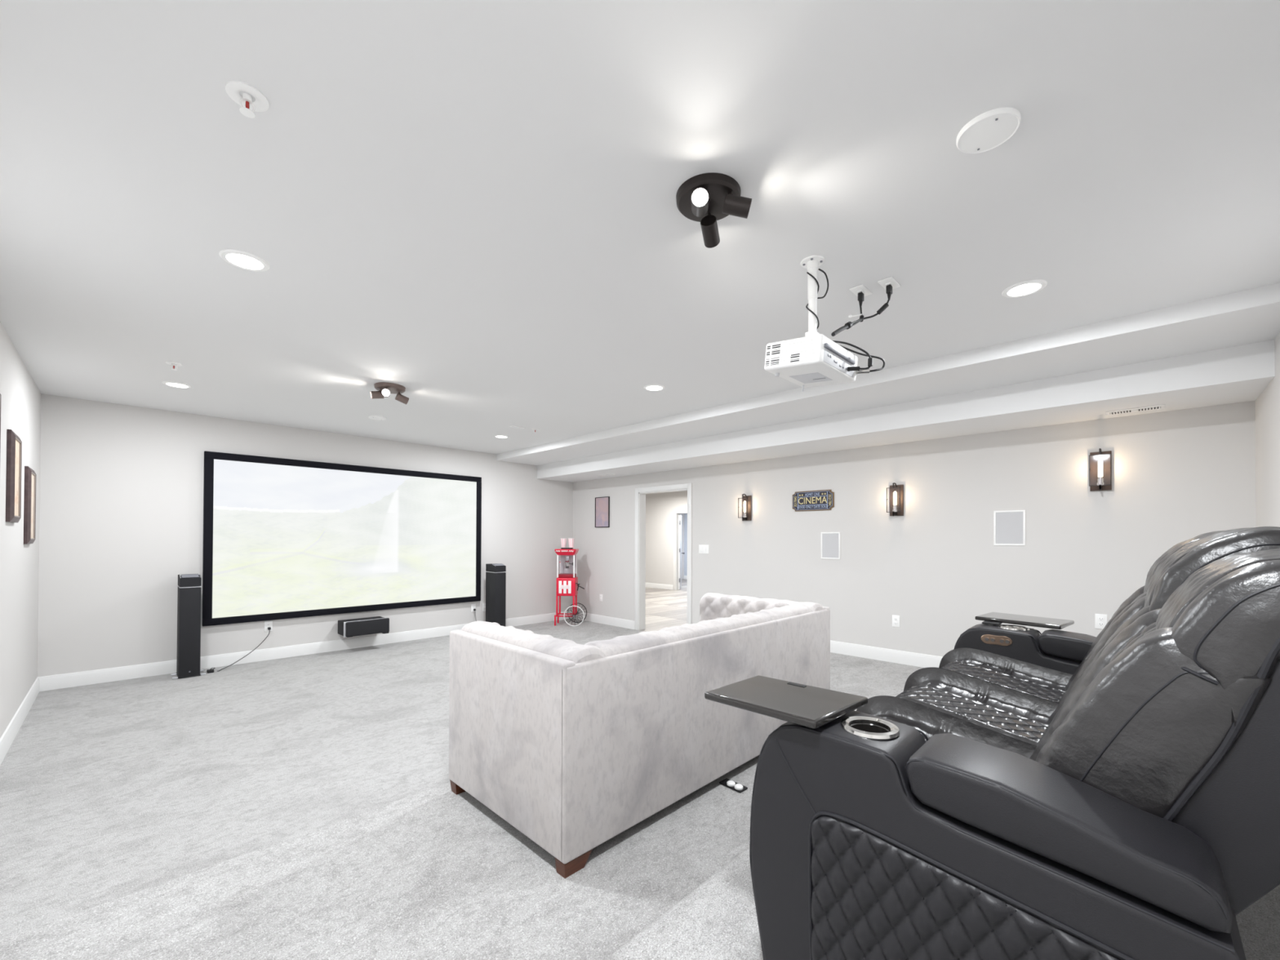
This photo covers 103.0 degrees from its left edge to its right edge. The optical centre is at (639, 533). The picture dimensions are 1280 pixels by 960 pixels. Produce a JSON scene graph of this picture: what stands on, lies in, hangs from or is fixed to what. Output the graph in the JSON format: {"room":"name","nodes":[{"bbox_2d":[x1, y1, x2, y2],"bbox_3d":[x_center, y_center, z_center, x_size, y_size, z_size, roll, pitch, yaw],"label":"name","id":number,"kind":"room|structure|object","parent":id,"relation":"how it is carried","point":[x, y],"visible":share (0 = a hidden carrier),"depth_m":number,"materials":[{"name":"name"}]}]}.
{"room":"home theater","nodes":[
{"label":"home theater","id":0,"kind":"room"},
{"bbox_2d":[0,321,40,737],"bbox_3d":[-2.633,0.011,1.780,7.625,2.730,0.130,0,-1,45],"label":"wall","id":1,"kind":"structure","parent":0,"point":[20,397],"depth_m":3.56,"materials":[{"name":"white paint"}]},
{"bbox_2d":[0,393,0,446],"bbox_3d":[-3.476,-0.519,2.729,0.360,0.580,0.032,0,-1,45],"label":"framed picture","id":2,"kind":"object","parent":1,"relation":"attached to","point":[0,393],"visible":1,"depth_m":2.84,"materials":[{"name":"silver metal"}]},
{"bbox_2d":[5,429,22,522],"bbox_3d":[-4.090,-0.366,3.331,0.360,0.580,0.032,0,-1,45],"label":"framed picture","id":3,"kind":"object","parent":1,"relation":"attached to","point":[14,443],"visible":1,"depth_m":3.23,"materials":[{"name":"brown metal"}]},
{"bbox_2d":[14,440,19,515],"bbox_3d":[-4.088,-0.366,3.332,0.288,0.508,0.008,0,-1,45],"label":"print","id":4,"kind":"object","parent":3,"relation":"attached to","point":[16,442],"depth_m":3.37},
{"bbox_2d":[0,677,39,764],"bbox_3d":[-3.725,1.318,2.940,4.433,0.128,0.015,0,-1,45],"label":"baseboard","id":5,"kind":"structure","parent":1,"relation":"attached to","point":[11,731],"depth_m":3.57,"materials":[{"name":"white wood"}]},
{"bbox_2d":[23,466,35,543],"bbox_3d":[-4.689,-0.213,3.919,0.360,0.580,0.032,0,-1,45],"label":"framed picture","id":6,"kind":"object","parent":1,"relation":"attached to","point":[29,495],"visible":1,"depth_m":3.81,"materials":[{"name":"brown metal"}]},
{"bbox_2d":[31,474,34,537],"bbox_3d":[-4.688,-0.213,3.920,0.288,0.508,0.008,0,-1,45],"label":"print","id":7,"kind":"object","parent":6,"relation":"attached to","point":[32,475],"depth_m":3.97},
{"bbox_2d":[37,393,573,676],"bbox_3d":[-3.321,0.051,6.610,0.130,2.730,6.053,0,-1,45],"label":"wall","id":8,"kind":"structure","parent":0,"point":[121,513],"depth_m":5.08,"materials":[{"name":"white paint"}]},
{"bbox_2d":[217,626,271,671],"bbox_3d":[-4.213,1.219,5.429,0.055,0.364,0.535,0,-1,22],"label":"hanging cable","id":9,"kind":"object","parent":8,"relation":"hanging from","point":[268,628],"visible":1,"depth_m":5.51,"materials":[{"name":"black plastic"}]},
{"bbox_2d":[264,620,272,631],"bbox_3d":[-4.138,1.030,5.675,0.010,0.116,0.072,0,-1,45],"label":"wall outlet","id":10,"kind":"object","parent":8,"relation":"attached to","point":[267,624],"visible":1,"depth_m":5.67,"materials":[{"name":"white plastic"}]},
{"bbox_2d":[37,610,572,691],"bbox_3d":[-3.228,1.352,6.595,0.015,0.128,5.923,0,-1,45],"label":"baseboard","id":11,"kind":"structure","parent":8,"relation":"attached to","point":[136,671],"depth_m":5.59,"materials":[{"name":"white wood"}]},
{"bbox_2d":[202,450,481,626],"bbox_3d":[-3.428,0.063,6.372,0.049,1.810,3.100,0,-1,45],"label":"projection screen","id":12,"kind":"object","parent":8,"relation":"attached to","point":[283,538],"visible":1,"depth_m":6.08,"materials":[{"name":"white vinyl screen fabric"},{"name":"black velvet"}]},
{"bbox_2d":[337,616,389,637],"bbox_3d":[-3.380,1.133,6.229,0.313,0.189,0.498,0,-1,45],"label":"speaker","id":13,"kind":"object","parent":8,"relation":"attached to","point":[376,624],"visible":1,"depth_m":6.12},
{"bbox_2d":[471,604,475,612],"bbox_3d":[-2.423,1.081,7.419,0.010,0.116,0.072,0,-1,45],"label":"wall outlet","id":14,"kind":"object","parent":8,"relation":"attached to","point":[473,606],"visible":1,"depth_m":7.41,"materials":[{"name":"white plastic"}]},
{"bbox_2d":[482,603,485,611],"bbox_3d":[-2.300,1.087,7.544,0.010,0.116,0.060,0,-1,45],"label":"wall outlet","id":15,"kind":"object","parent":8,"relation":"attached to","point":[483,604],"visible":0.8,"depth_m":7.53,"materials":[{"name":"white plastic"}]},
{"bbox_2d":[0,579,687,939],"bbox_3d":[1.042,1.497,8.427,11.457,0.100,14.527,0,-1,45],"label":"floor","id":16,"kind":"structure","parent":0,"point":[109,791],"depth_m":3.10,"materials":[{"name":"carpet"}]},
{"bbox_2d":[170,573,205,679],"bbox_3d":[-4.472,0.898,5.052,0.272,0.994,0.247,0,-1,45],"label":"tower speaker","id":17,"kind":"object","parent":16,"relation":"on","point":[188,599],"visible":1,"depth_m":4.96},
{"bbox_2d":[181,573,199,577],"bbox_3d":[-4.413,0.414,4.999,0.082,0.025,0.127,0,-1,45],"label":"grille","id":18,"kind":"object","parent":17,"relation":"attached to","point":[196,575],"depth_m":4.99,"materials":[{"name":"grey"}]},
{"bbox_2d":[206,667,215,673],"bbox_3d":[-4.316,1.370,5.129,0.103,0.059,0.061,0,-1,45],"label":"power adapter","id":19,"kind":"object","parent":16,"relation":"on","point":[211,670],"visible":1,"depth_m":5.12,"materials":[{"name":"black plastic"}]},
{"bbox_2d":[485,563,506,626],"bbox_3d":[-2.079,0.927,7.343,0.272,0.994,0.260,0,-1,45],"label":"tower speaker","id":20,"kind":"object","parent":16,"relation":"on","point":[495,573],"visible":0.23,"depth_m":7.26},
{"bbox_2d":[554,547,586,626],"bbox_3d":[-1.094,0.829,8.079,0.474,1.215,0.366,0,0,2],"label":"cart","id":21,"kind":"object","parent":16,"relation":"on","point":[567,584],"visible":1,"depth_m":7.97,"materials":[{"name":"red metal"}]},
{"bbox_2d":[560,537,567,547],"bbox_3d":[-1.208,0.145,8.063,0.106,0.149,0.106,0,0,2],"label":"tub","id":22,"kind":"object","parent":21,"relation":"on","point":[563,540],"visible":1,"depth_m":8.03,"materials":[{"name":"white paper"}]},
{"bbox_2d":[564,560,569,566],"bbox_3d":[-1.153,0.472,8.079,0.090,0.088,0.090,0,0,2],"label":"kettle","id":23,"kind":"object","parent":21,"relation":"on","point":[566,563],"depth_m":8.04,"materials":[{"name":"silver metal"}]},
{"bbox_2d":[558,573,576,577],"bbox_3d":[-1.156,0.664,8.087,0.255,0.055,0.220,0,0,2],"label":"tray","id":24,"kind":"object","parent":21,"relation":"on","point":[562,575],"depth_m":7.98,"materials":[{"name":"red"}]},
{"bbox_2d":[568,537,574,547],"bbox_3d":[-1.088,0.145,8.060,0.106,0.149,0.106,0,0,2],"label":"tub","id":25,"kind":"object","parent":21,"relation":"on","point":[571,540],"visible":1,"depth_m":8.02,"materials":[{"name":"white"}]},
{"bbox_2d":[0,652,923,959],"bbox_3d":[1.018,1.325,2.418,3.062,0.140,5.923,0,-1,45],"label":"floor","id":26,"kind":"structure","parent":0,"point":[434,873],"depth_m":1.77,"materials":[{"name":"carpet"}]},
{"bbox_2d":[448,592,830,878],"bbox_3d":[0.167,0.849,2.936,0.935,0.814,2.195,0,-1,45],"label":"velvet sofa","id":27,"kind":"object","parent":26,"relation":"on","point":[573,745],"visible":0.98,"depth_m":2.17,"materials":[{"name":"white fabric"}]},
{"bbox_2d":[719,777,747,792],"bbox_3d":[0.463,1.242,2.528,0.062,0.024,0.130,1,-1,-43],"label":"floor outlet","id":28,"kind":"object","parent":26,"relation":"on","point":[731,784],"visible":1,"depth_m":2.51,"materials":[{"name":"black plastic"}]},
{"bbox_2d":[0,0,1279,453],"bbox_3d":[-1.062,-1.284,3.477,7.495,0.100,4.470,0,-1,45],"label":"ceiling","id":29,"kind":"structure","parent":0,"point":[468,206],"depth_m":1.82,"materials":[{"name":"white paint"}]},
{"bbox_2d":[165,361,182,370],"bbox_3d":[-3.396,-1.218,3.712,0.090,0.045,0.090,0,-1,45],"label":"sprinkler head","id":30,"kind":"object","parent":29,"relation":"attached to","point":[173,364],"visible":1,"depth_m":3.71},
{"bbox_2d":[162,381,191,388],"bbox_3d":[-3.840,-1.234,4.228,0.184,0.006,0.184,0,-1,45],"label":"recessed light","id":31,"kind":"object","parent":29,"relation":"in","point":[176,384],"visible":1,"depth_m":4.21,"materials":[{"name":"white plastic"}]},
{"bbox_2d":[218,248,270,271],"bbox_3d":[-1.802,-1.243,2.324,0.184,0.006,0.184,0,-1,45],"label":"recessed light","id":32,"kind":"object","parent":29,"relation":"in","point":[239,259],"visible":1,"depth_m":2.31,"materials":[{"name":"white plastic"}]},
{"bbox_2d":[225,80,269,118],"bbox_3d":[-1.122,-1.226,1.457,0.100,0.050,0.100,0,-1,45],"label":"sprinkler head","id":33,"kind":"object","parent":29,"relation":"attached to","point":[233,88],"visible":1,"depth_m":1.45},
{"bbox_2d":[368,415,386,420],"bbox_3d":[-2.755,-1.215,5.348,0.170,0.017,0.170,0,-1,45],"label":"ceiling speaker","id":34,"kind":"object","parent":29,"relation":"attached to","point":[372,417],"visible":1,"depth_m":5.33,"materials":[{"name":"white plastic"}]},
{"bbox_2d":[368,417,386,420],"bbox_3d":[-2.755,-1.209,5.348,0.158,0.002,0.158,0,-1,45],"label":"grille","id":35,"kind":"object","parent":34,"relation":"attached to","point":[372,418],"depth_m":5.34,"materials":[{"name":"white plastic"}]},
{"bbox_2d":[370,382,408,404],"bbox_3d":[-2.084,-1.167,4.266,0.236,0.127,0.274,0,-1,26],"label":"spotlight fixture","id":36,"kind":"object","parent":29,"relation":"attached to","point":[384,388],"visible":1,"depth_m":4.20,"materials":[{"name":"brown metal"}]},
{"bbox_2d":[493,435,508,438],"bbox_3d":[-1.724,-1.208,6.339,0.184,0.006,0.184,0,-1,45],"label":"recessed light","id":37,"kind":"object","parent":29,"relation":"in","point":[495,436],"visible":1,"depth_m":6.31,"materials":[{"name":"white"}]},
{"bbox_2d":[643,384,665,391],"bbox_3d":[0.120,-1.220,4.260,0.184,0.006,0.184,0,-1,45],"label":"recessed light","id":38,"kind":"object","parent":29,"relation":"in","point":[650,387],"visible":1,"depth_m":4.24,"materials":[{"name":"white plastic"}]},
{"bbox_2d":[675,172,751,248],"bbox_3d":[0.253,-1.178,1.864,0.236,0.130,0.262,0,-1,-20],"label":"spotlight fixture","id":39,"kind":"object","parent":29,"relation":"attached to","point":[705,198],"visible":1,"depth_m":1.80,"materials":[{"name":"brown metal"}]},
{"bbox_2d":[800,255,828,336],"bbox_3d":[0.786,-1.041,2.316,0.106,0.392,0.145,0,-1,45],"label":"mount","id":40,"kind":"object","parent":29,"relation":"attached to","point":[811,263],"visible":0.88,"depth_m":2.30,"materials":[{"name":"white plastic"}]},
{"bbox_2d":[764,333,884,391],"bbox_3d":[0.836,-0.773,2.323,0.379,0.158,0.472,0,-1,45],"label":"projector","id":41,"kind":"object","parent":40,"relation":"hanging from","point":[815,360],"visible":1,"depth_m":2.22,"materials":[{"name":"white plastic"}]},
{"bbox_2d":[848,313,862,318],"bbox_3d":[1.068,-1.081,2.531,0.065,0.022,0.016,0,-1,-5],"label":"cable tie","id":42,"kind":"object","parent":29,"relation":"attached to","point":[850,316],"visible":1,"depth_m":2.53,"materials":[{"name":"white plastic"}]},
{"bbox_2d":[848,284,872,297],"bbox_3d":[1.121,-1.228,2.587,0.068,0.012,0.128,0,-1,45],"label":"cable plate","id":43,"kind":"object","parent":29,"relation":"attached to","point":[861,288],"visible":0.73,"depth_m":2.57,"materials":[{"name":"white plastic"}]},
{"bbox_2d":[831,284,892,336],"bbox_3d":[1.052,-1.060,2.423,0.152,0.324,0.400,0,-1,45],"label":"power cable","id":44,"kind":"object","parent":43,"relation":"hanging from","point":[848,325],"visible":1,"depth_m":2.50,"materials":[{"name":"black plastic"}]},
{"bbox_2d":[877,276,901,289],"bbox_3d":[1.228,-1.228,2.510,0.068,0.012,0.128,0,-1,45],"label":"cable plate","id":45,"kind":"object","parent":29,"relation":"attached to","point":[889,281],"visible":0.8,"depth_m":2.49,"materials":[{"name":"white plastic"}]},
{"bbox_2d":[956,106,1021,154],"bbox_3d":[1.069,-1.234,1.567,0.164,0.017,0.164,0,-1,45],"label":"cover plate","id":46,"kind":"object","parent":29,"relation":"attached to","point":[990,129],"visible":1,"depth_m":1.55,"materials":[{"name":"white plastic"}]},
{"bbox_2d":[1001,279,1047,297],"bbox_3d":[1.929,-1.228,2.559,0.184,0.006,0.184,0,-1,45],"label":"recessed light","id":47,"kind":"object","parent":29,"relation":"in","point":[1024,288],"visible":1,"depth_m":2.55,"materials":[{"name":"white plastic"}]},
{"bbox_2d":[645,490,687,585],"bbox_3d":[1.956,0.177,12.613,6.900,2.620,0.130,0,-1,45],"label":"wall","id":48,"kind":"structure","parent":0,"point":[660,507],"depth_m":13.89,"materials":[{"name":"white paint"}]},
{"bbox_2d":[645,582,673,590],"bbox_3d":[0.161,1.431,14.261,2.020,0.128,0.015,0,-1,45],"label":"baseboard","id":49,"kind":"structure","parent":48,"relation":"attached to","point":[647,584],"depth_m":13.88,"materials":[{"name":"white wood"}]},
{"bbox_2d":[673,510,687,590],"bbox_3d":[1.286,0.435,13.256,0.990,2.110,0.148,0,-1,45],"label":"trim","id":50,"kind":"structure","parent":48,"relation":"attached to","point":[676,513],"depth_m":13.51,"materials":[{"name":"white wood"}]},
{"bbox_2d":[678,514,684,589],"bbox_3d":[1.141,0.487,13.907,0.131,2.000,0.795,0,-1,8],"label":"door","id":51,"kind":"structure","parent":48,"relation":"in","point":[680,553],"depth_m":13.56,"materials":[{"name":"white paint"}]},
{"bbox_2d":[680,513,684,579],"bbox_3d":[-1.202,0.181,14.394,0.100,2.620,7.759,0,-1,45],"label":"wall","id":52,"kind":"structure","parent":0,"point":[682,514],"depth_m":17.00,"materials":[{"name":"white paint"}]},
{"bbox_2d":[684,513,687,575],"bbox_3d":[3.979,0.202,14.670,6.900,2.620,0.100,0,-1,45],"label":"wall","id":53,"kind":"structure","parent":0,"point":[685,514],"depth_m":17.01,"materials":[{"name":"white paint"}]},
{"bbox_2d":[496,282,1279,465],"bbox_3d":[0.760,-1.214,5.329,7.495,0.193,0.727,0,-1,45],"label":"ceiling","id":54,"kind":"structure","parent":0,"point":[1251,316],"depth_m":3.53,"materials":[{"name":"white paint"}]},
{"bbox_2d":[537,339,1275,482],"bbox_3d":[1.269,-1.101,5.846,7.495,0.407,0.726,0,-1,45],"label":"ceiling","id":55,"kind":"structure","parent":0,"point":[1240,373],"depth_m":4.08,"materials":[{"name":"white paint"}]},
{"bbox_2d":[1105,404,1165,415],"bbox_3d":[3.621,-0.903,3.729,0.310,0.010,0.140,0,-1,45],"label":"ceiling vent","id":56,"kind":"object","parent":55,"relation":"in","point":[1157,406],"visible":1,"depth_m":3.71,"materials":[{"name":"white plastic"}]},
{"bbox_2d":[572,400,1255,656],"bbox_3d":[1.519,0.064,6.187,7.625,2.730,0.130,0,-1,45],"label":"wall","id":57,"kind":"structure","parent":0,"point":[1178,476],"depth_m":4.74,"materials":[{"name":"white paint"}]},
{"bbox_2d":[599,594,602,601],"bbox_3d":[-0.626,1.028,8.186,0.072,0.116,0.010,0,-1,45],"label":"wall outlet","id":58,"kind":"object","parent":57,"relation":"attached to","point":[601,595],"visible":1,"depth_m":8.18,"materials":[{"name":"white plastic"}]},
{"bbox_2d":[595,496,609,527],"bbox_3d":[-0.606,-0.346,8.175,0.334,0.486,0.022,0,-1,45],"label":"framed poster","id":59,"kind":"object","parent":57,"relation":"attached to","point":[602,504],"visible":1,"depth_m":8.16,"materials":[{"name":"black paper"}]},
{"bbox_2d":[572,610,634,629],"bbox_3d":[-0.620,1.375,8.172,1.523,0.128,0.015,0,-1,45],"label":"baseboard","id":60,"kind":"structure","parent":57,"relation":"attached to","point":[618,622],"depth_m":8.05,"materials":[{"name":"white wood"}]},
{"bbox_2d":[634,483,692,630],"bbox_3d":[0.363,0.375,7.320,1.080,2.120,0.166,0,-1,45],"label":"trim","id":61,"kind":"structure","parent":57,"relation":"attached to","point":[640,493],"depth_m":7.60,"materials":[{"name":"white wood"}]},
{"bbox_2d":[698,544,708,553],"bbox_3d":[0.844,0.204,6.750,0.164,0.116,0.010,0,-1,45],"label":"light switch","id":62,"kind":"object","parent":57,"relation":"attached to","point":[703,548],"visible":1,"depth_m":6.75,"materials":[{"name":"white plastic"}]},
{"bbox_2d":[737,493,751,520],"bbox_3d":[1.286,-0.322,6.251,0.128,0.333,0.110,0,-1,45],"label":"wall sconce","id":63,"kind":"object","parent":57,"relation":"attached to","point":[746,500],"visible":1,"depth_m":6.25,"materials":[{"name":"brown metal"}]},
{"bbox_2d":[792,489,834,511],"bbox_3d":[1.926,-0.369,5.688,0.486,0.222,0.016,0,-1,45],"label":"sign","id":64,"kind":"object","parent":57,"relation":"attached to","point":[824,500],"visible":1,"depth_m":5.67,"materials":[{"name":"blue metal"}]},
{"bbox_2d":[821,532,839,559],"bbox_3d":[2.072,0.129,5.545,0.214,0.292,0.007,0,-1,45],"label":"wall speaker","id":65,"kind":"object","parent":57,"relation":"attached to","point":[830,541],"visible":1,"depth_m":5.54,"materials":[{"name":"white plastic"}]},
{"bbox_2d":[830,640,942,667],"bbox_3d":[2.535,1.219,5.071,1.505,0.128,0.015,0,-1,45],"label":"baseboard","id":66,"kind":"structure","parent":57,"relation":"attached to","point":[918,660],"depth_m":5.12,"materials":[{"name":"white wood"}]},
{"bbox_2d":[886,482,903,515],"bbox_3d":[2.521,-0.339,5.037,0.128,0.333,0.110,0,-1,45],"label":"wall sconce","id":67,"kind":"object","parent":57,"relation":"attached to","point":[896,491],"visible":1,"depth_m":5.04,"materials":[{"name":"brown metal"}]},
{"bbox_2d":[892,505,897,511],"bbox_3d":[2.521,-0.248,5.036,0.044,0.068,0.044,0,-1,45],"label":"socket","id":68,"kind":"object","parent":67,"relation":"attached to","point":[894,507],"depth_m":5.02,"materials":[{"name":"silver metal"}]},
{"bbox_2d":[892,614,899,627],"bbox_3d":[2.545,0.869,5.069,0.072,0.116,0.010,0,-1,45],"label":"wall outlet","id":69,"kind":"object","parent":57,"relation":"attached to","point":[895,619],"visible":1,"depth_m":5.07,"materials":[{"name":"white plastic"}]},
{"bbox_2d":[993,510,1025,545],"bbox_3d":[3.209,-0.051,4.429,0.224,0.304,0.007,0,-1,45],"label":"wall speaker","id":70,"kind":"object","parent":57,"relation":"attached to","point":[1009,526],"visible":1,"depth_m":4.43,"materials":[{"name":"white plastic"}]},
{"bbox_2d":[1088,448,1111,491],"bbox_3d":[3.597,-0.500,3.981,0.128,0.333,0.110,0,-1,45],"label":"wall sconce","id":71,"kind":"object","parent":57,"relation":"attached to","point":[1100,462],"visible":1,"depth_m":3.99,"materials":[{"name":"brown metal"}]},
{"bbox_2d":[1096,476,1104,484],"bbox_3d":[3.597,-0.409,3.980,0.044,0.068,0.044,0,-1,45],"label":"socket","id":72,"kind":"object","parent":71,"relation":"attached to","point":[1100,480],"depth_m":3.97,"materials":[{"name":"silver metal"}]},
{"bbox_2d":[1094,613,1106,628],"bbox_3d":[3.627,0.690,4.008,0.072,0.116,0.010,0,-1,45],"label":"wall outlet","id":73,"kind":"object","parent":57,"relation":"attached to","point":[1100,620],"visible":0.95,"depth_m":4.01,"materials":[{"name":"white plastic"}]},
{"bbox_2d":[1097,622,1103,626],"bbox_3d":[3.625,0.711,4.006,0.032,0.028,0.004,0,-1,45],"label":"receptacle","id":74,"kind":"object","parent":73,"relation":"attached to","point":[1100,624],"depth_m":4.01,"materials":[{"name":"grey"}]},
{"bbox_2d":[604,846,1279,959],"bbox_3d":[1.556,1.177,1.892,1.557,0.150,5.923,0,-1,45],"label":"floor","id":75,"kind":"structure","parent":0,"point":[717,920],"depth_m":1.41,"materials":[{"name":"carpet"}]},
{"bbox_2d":[704,526,1279,959],"bbox_3d":[1.379,0.543,1.694,1.190,1.113,2.248,0,-1,45],"label":"sofa","id":76,"kind":"object","parent":75,"relation":"on","point":[1027,794],"visible":1,"depth_m":0.94,"materials":[{"name":"black leather"}]},
{"bbox_2d":[704,675,867,728],"bbox_3d":[0.368,0.422,1.294,0.317,0.032,0.260,0,-1,45],"label":"tray","id":77,"kind":"object","parent":76,"relation":"on","point":[802,706],"depth_m":1.24,"materials":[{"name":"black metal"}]},
{"bbox_2d":[856,695,1036,758],"bbox_3d":[0.798,0.799,1.388,0.654,0.511,0.536,0,-1,45],"label":"seat cushion","id":78,"kind":"object","parent":76,"relation":"on","point":[931,722],"depth_m":1.61,"materials":[{"name":"black leather"}]},
{"bbox_2d":[896,667,1059,745],"bbox_3d":[1.175,0.805,1.771,0.653,0.510,0.531,0,-1,45],"label":"seat cushion","id":79,"kind":"object","parent":76,"relation":"on","point":[985,711],"depth_m":1.83,"materials":[{"name":"black leather"}]},
{"bbox_2d":[906,648,1073,702],"bbox_3d":[1.551,0.809,2.154,0.654,0.511,0.534,0,-1,45],"label":"seat cushion","id":80,"kind":"object","parent":76,"relation":"on","point":[1016,676],"depth_m":2.23,"materials":[{"name":"black leather"}]},
{"bbox_2d":[974,612,1074,629],"bbox_3d":[1.909,0.438,2.538,0.375,0.034,0.314,0,-1,45],"label":"tray","id":81,"kind":"object","parent":76,"relation":"on","point":[992,619],"depth_m":2.49,"materials":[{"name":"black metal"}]},
{"bbox_2d":[1254,332,1279,527],"bbox_3d":[2.207,0.025,1.357,0.130,2.730,6.053,0,-1,45],"label":"wall","id":82,"kind":"structure","parent":0,"point":[1267,405],"depth_m":3.09,"materials":[{"name":"white paint"}]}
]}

